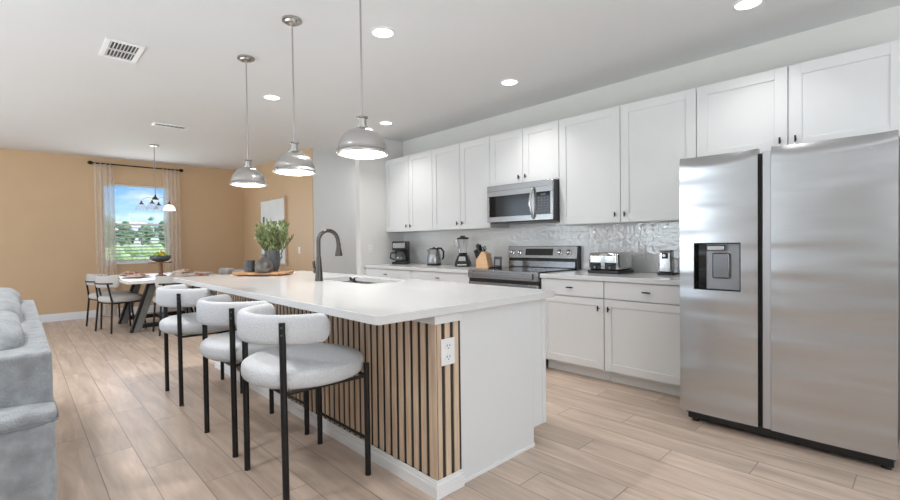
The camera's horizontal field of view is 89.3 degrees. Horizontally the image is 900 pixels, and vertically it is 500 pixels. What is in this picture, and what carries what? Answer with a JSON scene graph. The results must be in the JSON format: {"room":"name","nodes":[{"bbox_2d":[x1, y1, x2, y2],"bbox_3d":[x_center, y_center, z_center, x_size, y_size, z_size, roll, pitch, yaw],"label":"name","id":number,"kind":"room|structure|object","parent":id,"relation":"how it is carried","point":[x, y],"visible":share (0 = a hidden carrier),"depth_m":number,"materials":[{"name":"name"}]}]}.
{"room":"kitchen","nodes":[
{"label":"kitchen","id":0,"kind":"room"},
{"bbox_2d":[0,148,244,314],"bbox_3d":[-6.909,-0.199,7.237,6.980,2.770,0.160,-2,1,-44],"label":"wall","id":1,"kind":"structure","parent":0,"point":[51,220],"depth_m":7.74,"materials":[{"name":"beige paint"}]},
{"bbox_2d":[39,305,193,322],"bbox_3d":[-6.838,1.122,7.190,6.964,0.128,0.015,-2,1,-44],"label":"baseboard","id":2,"kind":"structure","parent":1,"relation":"attached to","point":[106,312],"depth_m":7.75,"materials":[{"name":"white paint"}]},
{"bbox_2d":[87,161,182,171],"bbox_3d":[-5.643,-1.502,8.241,1.444,0.064,0.120,-2,1,-44],"label":"curtain rod","id":3,"kind":"object","parent":1,"relation":"attached to","point":[88,162],"visible":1,"depth_m":8.15,"materials":[{"name":"black metal"}]},
{"bbox_2d":[102,183,170,264],"bbox_3d":[-5.706,-0.467,8.323,1.070,1.430,0.125,-2,1,-44],"label":"window","id":4,"kind":"structure","parent":1,"relation":"in","point":[103,184],"depth_m":8.25,"materials":[{"name":"white paint"}]},
{"bbox_2d":[106,223,167,261],"bbox_3d":[-5.693,-0.137,8.319,0.936,0.680,0.042,-2,1,-44],"label":"window blind","id":5,"kind":"object","parent":4,"relation":"attached to","point":[157,249],"visible":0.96,"depth_m":8.28,"materials":[{"name":"white plastic"}]},
{"bbox_2d":[243,148,313,270],"bbox_3d":[-3.319,-0.266,8.538,0.015,2.770,3.226,-2,1,-44],"label":"wall","id":6,"kind":"structure","parent":0,"point":[298,190],"depth_m":7.94,"materials":[{"name":"beige paint"}]},
{"bbox_2d":[260,196,287,264],"bbox_3d":[-3.278,-0.340,8.448,0.045,1.220,1.130,-2,1,-44],"label":"framed artwork","id":7,"kind":"object","parent":6,"relation":"attached to","point":[275,209],"visible":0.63,"depth_m":8.29,"materials":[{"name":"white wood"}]},
{"bbox_2d":[312,148,356,274],"bbox_3d":[-0.612,-0.307,8.972,4.504,2.770,0.119,-2,1,-44],"label":"wall","id":8,"kind":"structure","parent":0,"point":[334,202],"depth_m":7.63,"materials":[{"name":"grey paint"}]},
{"bbox_2d":[355,138,403,274],"bbox_3d":[0.308,-0.303,8.031,4.470,2.770,0.110,-2,1,-44],"label":"wall","id":9,"kind":"structure","parent":0,"point":[370,183],"depth_m":6.60,"materials":[{"name":"white paint"}]},
{"bbox_2d":[368,245,372,252],"bbox_3d":[-1.143,-0.015,6.568,0.072,0.116,0.008,-2,1,-44],"label":"wall outlet","id":10,"kind":"object","parent":9,"relation":"attached to","point":[370,247],"visible":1,"depth_m":6.56,"materials":[{"name":"white paint"}]},
{"bbox_2d":[0,0,899,169],"bbox_3d":[-0.779,-1.683,4.032,11.900,0.150,13.326,-2,1,-44],"label":"ceiling","id":11,"kind":"structure","parent":0,"point":[444,65],"depth_m":3.87,"materials":[{"name":"paint"}]},
{"bbox_2d":[98,37,145,62],"bbox_3d":[-2.594,-1.571,3.599,0.250,0.013,0.410,-2,1,-44],"label":"ceiling vent","id":12,"kind":"object","parent":11,"relation":"in","point":[111,48],"visible":1,"depth_m":3.58,"materials":[{"name":"white metal"}]},
{"bbox_2d":[139,144,175,210],"bbox_3d":[-4.534,-1.110,7.000,0.425,1.000,0.425,0,1,25],"label":"chandelier","id":13,"kind":"object","parent":11,"relation":"hanging from","point":[169,207],"visible":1,"depth_m":7.00,"materials":[{"name":"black metal"}]},
{"bbox_2d":[151,122,188,129],"bbox_3d":[-3.602,-1.596,5.869,0.400,0.013,0.170,-2,1,-44],"label":"ceiling vent","id":14,"kind":"object","parent":11,"relation":"in","point":[153,123],"visible":1,"depth_m":5.86,"materials":[{"name":"white metal"}]},
{"bbox_2d":[230,54,267,187],"bbox_3d":[-1.680,-1.064,3.776,0.287,1.056,0.294,-1,1,-11],"label":"pendant lamp","id":15,"kind":"object","parent":11,"relation":"hanging from","point":[247,176],"visible":1,"depth_m":3.73,"materials":[{"name":"silver metal"}]},
{"bbox_2d":[232,183,264,186],"bbox_3d":[-1.675,-0.565,3.788,0.248,0.054,0.248,-1,1,-11],"label":"diffuser","id":16,"kind":"object","parent":15,"relation":"attached to","point":[233,184],"depth_m":3.76,"materials":[{"name":"white glass"}]},
{"bbox_2d":[263,94,280,99],"bbox_3d":[-1.869,-1.602,4.785,0.184,0.008,0.184,-2,1,-44],"label":"recessed light","id":17,"kind":"object","parent":11,"relation":"in","point":[266,96],"visible":1,"depth_m":4.78,"materials":[{"name":"white paint"}]},
{"bbox_2d":[273,15,316,175],"bbox_3d":[-1.083,-1.061,3.147,0.287,1.056,0.294,0,1,23],"label":"pendant lamp","id":18,"kind":"object","parent":11,"relation":"hanging from","point":[293,162],"visible":1,"depth_m":3.10,"materials":[{"name":"silver metal"}]},
{"bbox_2d":[276,170,312,174],"bbox_3d":[-1.076,-0.562,3.159,0.248,0.054,0.248,0,1,23],"label":"diffuser","id":19,"kind":"object","parent":18,"relation":"attached to","point":[281,172],"depth_m":3.15,"materials":[{"name":"white glass"}]},
{"bbox_2d":[336,0,387,158],"bbox_3d":[-0.496,-1.058,2.529,0.294,1.056,0.287,-2,1,-44],"label":"pendant lamp","id":20,"kind":"object","parent":11,"relation":"hanging from","point":[360,142],"visible":1,"depth_m":2.47,"materials":[{"name":"silver metal"}]},
{"bbox_2d":[340,150,384,158],"bbox_3d":[-0.487,-0.560,2.541,0.248,0.054,0.248,-2,1,-44],"label":"diffuser","id":21,"kind":"object","parent":20,"relation":"attached to","point":[352,154],"depth_m":2.54,"materials":[{"name":"white glass"}]},
{"bbox_2d":[370,26,394,38],"bbox_3d":[-0.493,-1.596,3.348,0.184,0.008,0.184,-2,1,-44],"label":"recessed light","id":22,"kind":"object","parent":11,"relation":"in","point":[383,32],"visible":1,"depth_m":3.34,"materials":[{"name":"white paint"}]},
{"bbox_2d":[379,121,392,124],"bbox_3d":[-0.824,-1.633,5.863,0.184,0.008,0.184,-2,1,-44],"label":"recessed light","id":23,"kind":"object","parent":11,"relation":"in","point":[380,122],"visible":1,"depth_m":5.83,"materials":[{"name":"white paint"}]},
{"bbox_2d":[500,78,518,85],"bbox_3d":[0.578,-1.627,4.422,0.184,0.008,0.184,-2,1,-44],"label":"recessed light","id":24,"kind":"object","parent":11,"relation":"in","point":[507,82],"visible":1,"depth_m":4.42,"materials":[{"name":"white paint"}]},
{"bbox_2d":[732,0,764,10],"bbox_3d":[1.961,-1.621,2.999,0.184,0.008,0.184,-2,1,-44],"label":"recessed light","id":25,"kind":"object","parent":11,"relation":"in","point":[740,5],"visible":1,"depth_m":3.01,"materials":[{"name":"white paint"}]},
{"bbox_2d":[42,308,899,499],"bbox_3d":[-0.742,1.221,4.080,11.900,0.120,13.326,-2,1,-44],"label":"floor","id":26,"kind":"structure","parent":0,"point":[120,435],"depth_m":2.65,"materials":[{"name":"brown wood"}]},
{"bbox_2d":[0,288,58,499],"bbox_3d":[-2.653,0.724,2.156,1.100,0.986,2.623,-2,1,-44],"label":"sofa","id":27,"kind":"object","parent":26,"relation":"on","point":[29,413],"visible":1,"depth_m":1.59,"materials":[{"name":"grey fabric"}]},
{"bbox_2d":[0,288,21,303],"bbox_3d":[-2.996,0.499,2.894,0.414,0.552,0.744,-2,1,-44],"label":"cushion","id":28,"kind":"object","parent":27,"relation":"on","point":[3,291],"depth_m":3.02,"materials":[{"name":"grey fabric"}]},
{"bbox_2d":[0,295,23,322],"bbox_3d":[-2.513,0.502,2.387,0.411,0.549,0.744,-2,1,-44],"label":"cushion","id":29,"kind":"object","parent":27,"relation":"on","point":[10,303],"depth_m":2.34,"materials":[{"name":"grey fabric"}]},
{"bbox_2d":[0,311,23,350],"bbox_3d":[-2.005,0.503,1.849,0.404,0.550,0.744,-2,1,-44],"label":"cushion","id":30,"kind":"object","parent":27,"relation":"on","point":[11,328],"depth_m":1.75,"materials":[{"name":"grey fabric"}]},
{"bbox_2d":[85,273,133,328],"bbox_3d":[-5.285,0.764,7.055,0.511,0.811,0.562,0,1,30],"label":"dining chair","id":31,"kind":"object","parent":26,"relation":"on","point":[90,278],"visible":0.62,"depth_m":6.87,"materials":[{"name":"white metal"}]},
{"bbox_2d":[94,275,145,333],"bbox_3d":[-4.835,0.765,6.655,0.511,0.811,0.562,0,1,30],"label":"dining chair","id":32,"kind":"object","parent":26,"relation":"on","point":[101,281],"visible":0.98,"depth_m":6.45,"materials":[{"name":"fabric"}]},
{"bbox_2d":[108,271,221,332],"bbox_3d":[-4.404,0.777,7.105,1.295,0.760,1.800,-2,1,-44],"label":"dining table","id":33,"kind":"object","parent":26,"relation":"on","point":[138,323],"visible":0.41,"depth_m":6.56,"materials":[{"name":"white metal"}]},
{"bbox_2d":[121,276,149,278],"bbox_3d":[-4.591,0.404,6.677,0.380,0.004,0.380,-2,1,-44],"label":"placemat","id":34,"kind":"object","parent":33,"relation":"on","point":[145,276],"visible":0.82,"depth_m":6.64,"materials":[{"name":"beige fabric"}]},
{"bbox_3d":[-4.591,0.391,6.677,0.250,0.018,0.250,-2,1,-44],"label":"dinner plate","id":35,"kind":"object","parent":34,"relation":"on","visible":0},
{"bbox_2d":[124,273,148,276],"bbox_3d":[-4.591,0.366,6.676,0.262,0.048,0.341,0,1,21],"label":"cloth napkin","id":36,"kind":"object","parent":35,"relation":"on","point":[138,274],"visible":1,"depth_m":6.61,"materials":[{"name":"beige fabric"}]},
{"bbox_2d":[148,261,172,275],"bbox_3d":[-4.436,0.289,6.990,0.320,0.220,0.320,-2,1,-44],"label":"pedestal stand","id":37,"kind":"object","parent":33,"relation":"on","point":[159,263],"visible":0.9,"depth_m":6.96,"materials":[{"name":"brown wood"}]},
{"bbox_2d":[149,255,170,261],"bbox_3d":[-4.438,0.132,6.987,0.284,0.090,0.284,-2,1,-44],"label":"fruit bowl","id":38,"kind":"object","parent":37,"relation":"on","point":[153,258],"visible":0.98,"depth_m":6.89,"materials":[{"name":"black ceramic"}]},
{"bbox_2d":[188,272,207,275],"bbox_3d":[-3.843,0.362,6.920,0.341,0.053,0.261,-1,1,7],"label":"cloth napkin","id":39,"kind":"object","parent":33,"relation":"on","point":[196,273],"visible":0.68,"depth_m":6.86,"materials":[{"name":"beige fabric"}]},
{"bbox_3d":[-4.522,0.385,7.736,0.380,0.004,0.380,-2,1,-44],"label":"placemat","id":40,"kind":"object","parent":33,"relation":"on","visible":0},
{"bbox_3d":[-4.523,0.373,7.736,0.250,0.018,0.250,-2,1,-44],"label":"dinner plate","id":41,"kind":"object","parent":40,"relation":"on","visible":0},
{"bbox_2d":[173,269,194,271],"bbox_3d":[-4.523,0.344,7.736,0.341,0.056,0.261,-1,1,-34],"label":"cloth napkin","id":42,"kind":"object","parent":41,"relation":"on","point":[182,270],"visible":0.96,"depth_m":7.68,"materials":[{"name":"beige fabric"}]},
{"bbox_3d":[-5.086,0.401,7.241,0.380,0.004,0.380,-2,1,-44],"label":"placemat","id":43,"kind":"object","parent":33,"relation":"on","visible":0},
{"bbox_3d":[-5.086,0.388,7.241,0.250,0.018,0.250,-2,1,-44],"label":"dinner plate","id":44,"kind":"object","parent":43,"relation":"on","visible":0},
{"bbox_2d":[120,271,137,274],"bbox_3d":[-5.087,0.363,7.240,0.341,0.045,0.262,0,1,44],"label":"cloth napkin","id":45,"kind":"object","parent":44,"relation":"on","point":[127,272],"visible":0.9,"depth_m":7.16,"materials":[{"name":"beige fabric"}]},
{"bbox_3d":[-4.003,0.396,6.712,0.380,0.004,0.380,-2,1,-44],"label":"placemat","id":46,"kind":"object","parent":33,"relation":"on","visible":0},
{"bbox_3d":[-4.003,0.383,6.712,0.250,0.018,0.250,-2,1,-44],"label":"dinner plate","id":47,"kind":"object","parent":46,"relation":"on","visible":0},
{"bbox_2d":[169,272,186,275],"bbox_3d":[-4.004,0.348,6.711,0.261,0.064,0.341,-1,1,-21],"label":"cloth napkin","id":48,"kind":"object","parent":47,"relation":"on","point":[177,273],"visible":0.67,"depth_m":6.67,"materials":[{"name":"beige fabric"}]},
{"bbox_2d":[152,274,195,335],"bbox_3d":[-3.912,0.757,6.482,0.511,0.811,0.562,-2,1,-44],"label":"dining chair","id":49,"kind":"object","parent":26,"relation":"on","point":[160,281],"visible":0.3,"depth_m":6.23,"materials":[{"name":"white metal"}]},
{"bbox_2d":[156,284,242,406],"bbox_3d":[-2.067,0.738,3.785,0.621,0.889,0.632,-2,1,-43],"label":"counter stool","id":50,"kind":"object","parent":26,"relation":"on","point":[179,295],"visible":0.7,"depth_m":3.50,"materials":[{"name":"grey fabric"}]},
{"bbox_2d":[208,268,233,292],"bbox_3d":[-4.072,0.734,8.000,0.562,0.811,0.511,-2,1,-42],"label":"dining chair","id":51,"kind":"object","parent":26,"relation":"on","point":[224,271],"visible":0.21,"depth_m":8.21,"materials":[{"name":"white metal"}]},
{"bbox_2d":[212,269,243,295],"bbox_3d":[-3.536,0.737,7.408,0.511,0.811,0.562,0,1,44],"label":"dining chair","id":52,"kind":"object","parent":26,"relation":"on","point":[238,270],"visible":0.09,"depth_m":7.62,"materials":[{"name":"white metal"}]},
{"bbox_2d":[196,294,309,457],"bbox_3d":[-1.272,0.742,2.939,0.632,0.889,0.621,0,1,45],"label":"counter stool","id":53,"kind":"object","parent":26,"relation":"on","point":[216,310],"visible":0.71,"depth_m":2.66,"materials":[{"name":"grey fabric"}]},
{"bbox_2d":[237,303,370,499],"bbox_3d":[-0.786,0.745,2.429,0.621,0.889,0.632,-2,1,-44],"label":"counter stool","id":54,"kind":"object","parent":26,"relation":"on","point":[306,363],"visible":1,"depth_m":2.19,"materials":[{"name":"grey fabric"}]},
{"bbox_2d":[215,291,545,499],"bbox_3d":[-0.881,0.733,3.670,0.923,0.874,3.334,-2,1,-44],"label":"kitchen island","id":55,"kind":"object","parent":26,"relation":"on","point":[437,428],"visible":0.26,"depth_m":2.44,"materials":[{"name":"white paint"}]},
{"bbox_2d":[174,271,554,324],"bbox_3d":[-1.000,0.277,3.594,1.327,0.045,3.422,-2,1,-44],"label":"island countertop","id":56,"kind":"structure","parent":55,"relation":"on","point":[390,300],"depth_m":2.75,"materials":[{"name":"white stone"}]},
{"bbox_2d":[232,270,293,275],"bbox_3d":[-1.882,0.235,4.602,0.540,0.032,0.340,-1,1,0],"label":"cutting board","id":57,"kind":"object","parent":56,"relation":"on","point":[283,272],"visible":0.94,"depth_m":4.44,"materials":[{"name":"brown wood"}]},
{"bbox_2d":[244,260,254,271],"bbox_3d":[-2.021,0.162,4.594,0.104,0.115,0.104,-2,1,-44],"label":"ceramic cup","id":58,"kind":"object","parent":57,"relation":"on","point":[249,265],"visible":0.98,"depth_m":4.55,"materials":[{"name":"grey ceramic"}]},
{"bbox_2d":[254,254,273,272],"bbox_3d":[-1.823,0.130,4.465,0.176,0.178,0.176,-2,1,-44],"label":"bottle vase","id":59,"kind":"object","parent":57,"relation":"on","point":[263,265],"visible":1,"depth_m":4.41,"materials":[{"name":"grey ceramic"}]},
{"bbox_2d":[264,250,280,270],"bbox_3d":[-1.817,0.108,4.661,0.162,0.215,0.160,-2,1,-44],"label":"vase","id":60,"kind":"object","parent":57,"relation":"on","point":[273,256],"visible":0.7,"depth_m":4.61,"materials":[{"name":"grey ceramic"}]},
{"bbox_2d":[254,218,293,253],"bbox_3d":[-1.811,-0.089,4.663,0.370,0.509,0.444,-2,1,-44],"label":"branches","id":61,"kind":"object","parent":60,"relation":"in","point":[274,239],"visible":0.89,"depth_m":4.61,"materials":[{"name":"green plant"}]},
{"bbox_2d":[312,229,341,280],"bbox_3d":[-1.037,0.037,3.838,0.251,0.432,0.128,-2,1,-44],"label":"faucet","id":62,"kind":"object","parent":56,"relation":"on","point":[317,270],"visible":1,"depth_m":3.75,"materials":[{"name":"silver metal"}]},
{"bbox_2d":[342,281,374,283],"bbox_3d":[-0.760,0.391,3.835,0.400,0.198,0.830,-2,1,-44],"label":"sink","id":63,"kind":"object","parent":56,"relation":"in","point":[361,282],"visible":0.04,"depth_m":4.19,"materials":[{"name":"silver metal"}]},
{"bbox_2d":[441,337,454,365],"bbox_3d":[-0.009,0.493,2.212,0.090,0.130,0.008,-2,1,-44],"label":"wall outlet","id":64,"kind":"object","parent":55,"relation":"attached to","point":[448,344],"visible":1,"depth_m":2.21,"materials":[{"name":"white plastic"}]},
{"bbox_2d":[445,342,451,349],"bbox_3d":[-0.008,0.466,2.210,0.041,0.037,0.003,-2,1,-44],"label":"socket","id":65,"kind":"object","parent":64,"relation":"attached to","point":[448,345],"depth_m":2.21,"materials":[{"name":"grey plastic"}]},
{"bbox_2d":[445,353,451,360],"bbox_3d":[-0.007,0.520,2.211,0.041,0.037,0.003,-2,1,-44],"label":"socket","id":66,"kind":"object","parent":64,"relation":"attached to","point":[448,356],"depth_m":2.21,"materials":[{"name":"grey plastic"}]},
{"bbox_2d":[365,268,411,278],"bbox_3d":[-0.599,0.684,6.373,0.748,0.874,1.041,-2,1,-44],"label":"base cabinet","id":67,"kind":"object","parent":26,"relation":"on","point":[406,274],"visible":0.08,"depth_m":6.09,"materials":[{"name":"white paint"}]},
{"bbox_2d":[364,263,475,273],"bbox_3d":[-0.244,0.228,5.987,0.730,0.040,2.091,-2,1,-44],"label":"countertop","id":68,"kind":"structure","parent":67,"relation":"on","point":[412,266],"depth_m":5.76,"materials":[{"name":"white stone"}]},
{"bbox_2d":[390,241,409,263],"bbox_3d":[-0.733,0.037,6.639,0.259,0.330,0.247,-1,1,8],"label":"coffee maker","id":69,"kind":"object","parent":68,"relation":"on","point":[402,251],"visible":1,"depth_m":6.55,"materials":[{"name":"black plastic"}]},
{"bbox_2d":[427,247,443,264],"bbox_3d":[-0.207,0.082,6.133,0.196,0.245,0.228,-1,1,-28],"label":"electric kettle","id":70,"kind":"object","parent":68,"relation":"on","point":[434,257],"visible":0.99,"depth_m":6.08,"materials":[{"name":"silver metal"}]},
{"bbox_2d":[454,236,470,265],"bbox_3d":[0.150,0.011,5.801,0.217,0.388,0.202,-1,1,11],"label":"blender","id":71,"kind":"object","parent":68,"relation":"on","point":[462,259],"visible":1,"depth_m":5.74,"materials":[{"name":"black plastic"}]},
{"bbox_2d":[454,239,467,252],"bbox_3d":[0.148,-0.044,5.820,0.144,0.193,0.191,-2,1,-44],"label":"jar","id":72,"kind":"object","parent":71,"relation":"on","point":[457,239],"depth_m":5.77,"materials":[{"name":"clear glass"}]},
{"bbox_2d":[476,251,492,267],"bbox_3d":[0.410,0.112,5.411,0.169,0.194,0.124,0,1,34],"label":"knife block","id":73,"kind":"object","parent":68,"relation":"on","point":[484,260],"visible":0.91,"depth_m":5.36,"materials":[{"name":"brown wood"}]},
{"bbox_2d":[411,270,468,283],"bbox_3d":[0.121,0.688,5.617,0.748,0.874,1.039,-2,1,-44],"label":"base cabinet","id":74,"kind":"object","parent":26,"relation":"on","point":[423,275],"visible":0.11,"depth_m":5.34,"materials":[{"name":"white paint"}]},
{"bbox_2d":[468,246,580,364],"bbox_3d":[0.784,0.535,4.875,0.781,1.147,0.930,-2,1,-44],"label":"range","id":75,"kind":"object","parent":26,"relation":"on","point":[533,261],"visible":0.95,"depth_m":4.84,"materials":[{"name":"grey metal"}]},
{"bbox_2d":[489,257,501,267],"bbox_3d":[0.520,0.137,5.154,0.110,0.121,0.132,0,1,28],"label":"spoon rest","id":76,"kind":"object","parent":75,"relation":"on","point":[497,260],"visible":1,"depth_m":5.18,"materials":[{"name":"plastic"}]},
{"bbox_2d":[476,266,576,272],"bbox_3d":[0.776,0.212,4.880,0.673,0.022,0.910,-2,1,-44],"label":"cooktop","id":77,"kind":"object","parent":75,"relation":"in","point":[539,269],"depth_m":4.82,"materials":[{"name":"black glass"}]},
{"bbox_2d":[541,278,610,380],"bbox_3d":[1.338,0.694,4.338,0.748,0.874,0.634,-2,1,-44],"label":"base cabinet","id":78,"kind":"object","parent":26,"relation":"on","point":[574,318],"visible":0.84,"depth_m":4.08,"materials":[{"name":"white paint"}]},
{"bbox_2d":[540,270,679,285],"bbox_3d":[1.586,0.237,4.064,0.730,0.040,1.375,-2,1,-44],"label":"countertop","id":79,"kind":"structure","parent":78,"relation":"on","point":[635,277],"depth_m":3.89,"materials":[{"name":"white stone"}]},
{"bbox_2d":[588,252,633,273],"bbox_3d":[1.501,0.118,4.274,0.296,0.190,0.322,-2,1,-41],"label":"toaster","id":80,"kind":"object","parent":79,"relation":"on","point":[599,262],"visible":1,"depth_m":4.18,"materials":[{"name":"silver metal"}]},
{"bbox_2d":[657,250,679,274],"bbox_3d":[1.890,0.107,3.943,0.159,0.215,0.134,0,1,42],"label":"can opener","id":81,"kind":"object","parent":79,"relation":"on","point":[666,257],"visible":1,"depth_m":3.92,"materials":[{"name":"silver plastic"}]},
{"bbox_2d":[604,281,679,396],"bbox_3d":[1.811,0.696,3.841,0.748,0.874,0.730,-2,1,-44],"label":"base cabinet","id":82,"kind":"object","parent":26,"relation":"on","point":[642,321],"visible":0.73,"depth_m":3.64,"materials":[{"name":"white paint"}]},
{"bbox_2d":[679,130,899,469],"bbox_3d":[2.273,0.260,3.033,1.037,1.760,1.043,-2,1,-44],"label":"refrigerator","id":83,"kind":"object","parent":26,"relation":"on","point":[790,254],"visible":1,"depth_m":2.60,"materials":[{"name":"grey metal"}]},
{"bbox_2d":[403,5,899,272],"bbox_3d":[2.291,-0.260,3.940,0.120,2.770,8.549,-2,1,-44],"label":"wall","id":84,"kind":"structure","parent":0,"point":[883,26],"depth_m":3.96,"materials":[{"name":"white paint"}]},
{"bbox_2d":[385,150,437,232],"bbox_3d":[-0.481,-0.792,6.478,0.371,1.060,1.042,-2,1,-44],"label":"upper cabinet","id":85,"kind":"object","parent":84,"relation":"attached to","point":[409,201],"visible":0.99,"depth_m":6.33,"materials":[{"name":"white paint"}]},
{"bbox_2d":[432,137,508,230],"bbox_3d":[0.227,-0.789,5.734,0.371,1.060,1.007,-2,1,-44],"label":"upper cabinet","id":86,"kind":"object","parent":84,"relation":"attached to","point":[460,172],"visible":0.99,"depth_m":5.60,"materials":[{"name":"white paint"}]},
{"bbox_2d":[490,120,558,186],"bbox_3d":[0.890,-1.018,5.031,0.371,0.595,0.922,-2,1,-44],"label":"upper cabinet","id":87,"kind":"object","parent":84,"relation":"attached to","point":[528,154],"visible":0.77,"depth_m":4.88,"materials":[{"name":"white paint"}]},
{"bbox_2d":[487,179,559,223],"bbox_3d":[0.859,-0.507,4.971,0.511,0.415,0.870,-2,1,-44],"label":"microwave","id":88,"kind":"object","parent":87,"relation":"attached to","point":[531,202],"visible":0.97,"depth_m":4.78,"materials":[{"name":"grey metal"}]},
{"bbox_2d":[404,222,679,272],"bbox_3d":[0.812,-0.054,5.405,0.008,0.514,4.389,-2,1,-44],"label":"backsplash","id":89,"kind":"structure","parent":84,"relation":"attached to","point":[655,237],"depth_m":4.96,"materials":[{"name":"tile"}]},
{"bbox_2d":[559,88,696,225],"bbox_3d":[1.653,-0.782,4.236,0.371,1.060,1.278,-2,1,-44],"label":"upper cabinet","id":90,"kind":"object","parent":84,"relation":"attached to","point":[618,164],"visible":0.94,"depth_m":4.08,"materials":[{"name":"white paint"}]},
{"bbox_2d":[638,246,645,258],"bbox_3d":[1.824,0.024,4.332,0.008,0.116,0.072,-2,1,-44],"label":"wall outlet","id":91,"kind":"object","parent":84,"relation":"attached to","point":[641,249],"visible":1,"depth_m":4.33,"materials":[{"name":"white plastic"}]},
{"bbox_2d":[697,40,899,156],"bbox_3d":[2.506,-1.008,3.334,0.371,0.600,1.199,-2,1,-44],"label":"upper cabinet","id":92,"kind":"object","parent":84,"relation":"attached to","point":[856,92],"visible":0.83,"depth_m":3.16,"materials":[{"name":"white paint"}]},
{"label":"outside","id":93,"kind":"structure","parent":0,"visible":0},
{"bbox_3d":[-51.462,0.979,68.598,160.000,0.100,149.674,-2,1,-44],"label":"lawn","id":94,"kind":"structure","parent":93,"visible":0},
{"bbox_2d":[105,227,113,246],"bbox_3d":[-25.651,-0.312,33.691,1.185,2.991,1.243,0,1,23],"label":"tree","id":95,"kind":"object","parent":94,"relation":"on","point":[106,239],"visible":0.13,"depth_m":33.65,"materials":[{"name":"green plant"}]},
{"bbox_2d":[105,215,114,221],"bbox_3d":[-55.648,-2.393,74.060,2.372,6.567,2.514,-2,1,-44],"label":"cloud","id":96,"kind":"structure","parent":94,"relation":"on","point":[107,217],"depth_m":74.04,"materials":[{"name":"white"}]},
{"bbox_2d":[105,221,116,243],"bbox_3d":[-26.902,-0.576,36.037,1.253,3.473,1.253,-2,1,-44],"label":"tree","id":97,"kind":"object","parent":94,"relation":"on","point":[114,242],"visible":0.35,"depth_m":35.90,"materials":[{"name":"green plant"}]},
{"bbox_2d":[113,221,131,245],"bbox_3d":[-24.687,-0.532,34.446,1.208,3.381,1.365,-1,1,-28],"label":"tree","id":98,"kind":"object","parent":94,"relation":"on","point":[123,221],"visible":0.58,"depth_m":34.24,"materials":[{"name":"green plant"}]},
{"bbox_2d":[105,222,158,246],"bbox_3d":[-44.123,-1.422,61.541,7.600,4.750,8.800,-2,1,-44],"label":"house","id":99,"kind":"structure","parent":94,"relation":"on","point":[136,245],"depth_m":60.61,"materials":[{"name":"white paint"}]},
{"bbox_2d":[128,229,135,242],"bbox_3d":[-25.951,-0.348,36.895,1.352,2.963,1.309,-1,1,-26],"label":"tree","id":100,"kind":"object","parent":94,"relation":"on","point":[128,229],"visible":0.16,"depth_m":36.78,"materials":[{"name":"green plant"}]},
{"bbox_2d":[105,244,167,260],"bbox_3d":[-21.197,0.351,30.931,10.151,1.644,1.709,-2,1,-44],"label":"hedge","id":101,"kind":"object","parent":94,"relation":"on","point":[130,245],"visible":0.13,"depth_m":30.27,"materials":[{"name":"green plant"}]},
{"bbox_2d":[135,226,151,244],"bbox_3d":[-23.686,-0.422,35.382,0.922,3.104,1.535,-1,1,0],"label":"tree","id":102,"kind":"object","parent":94,"relation":"on","point":[141,226],"visible":0.35,"depth_m":35.09,"materials":[{"name":"green plant"}]},
{"bbox_2d":[138,226,155,244],"bbox_3d":[-25.062,-0.487,37.820,1.300,3.188,1.149,-1,1,0],"label":"tree","id":103,"kind":"object","parent":94,"relation":"on","point":[148,226],"visible":0.12,"depth_m":37.73,"materials":[{"name":"green plant"}]},
{"bbox_2d":[147,217,154,226],"bbox_3d":[-51.339,-2.483,78.110,2.427,6.504,2.156,-2,1,-44],"label":"tree","id":104,"kind":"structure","parent":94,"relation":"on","point":[150,218],"depth_m":78.05,"materials":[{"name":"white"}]},
{"bbox_2d":[154,220,167,247],"bbox_3d":[-22.901,-0.633,36.280,1.427,3.476,1.268,-2,1,-44],"label":"tree","id":105,"kind":"object","parent":94,"relation":"on","point":[163,221],"visible":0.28,"depth_m":36.09,"materials":[{"name":"green plant"}]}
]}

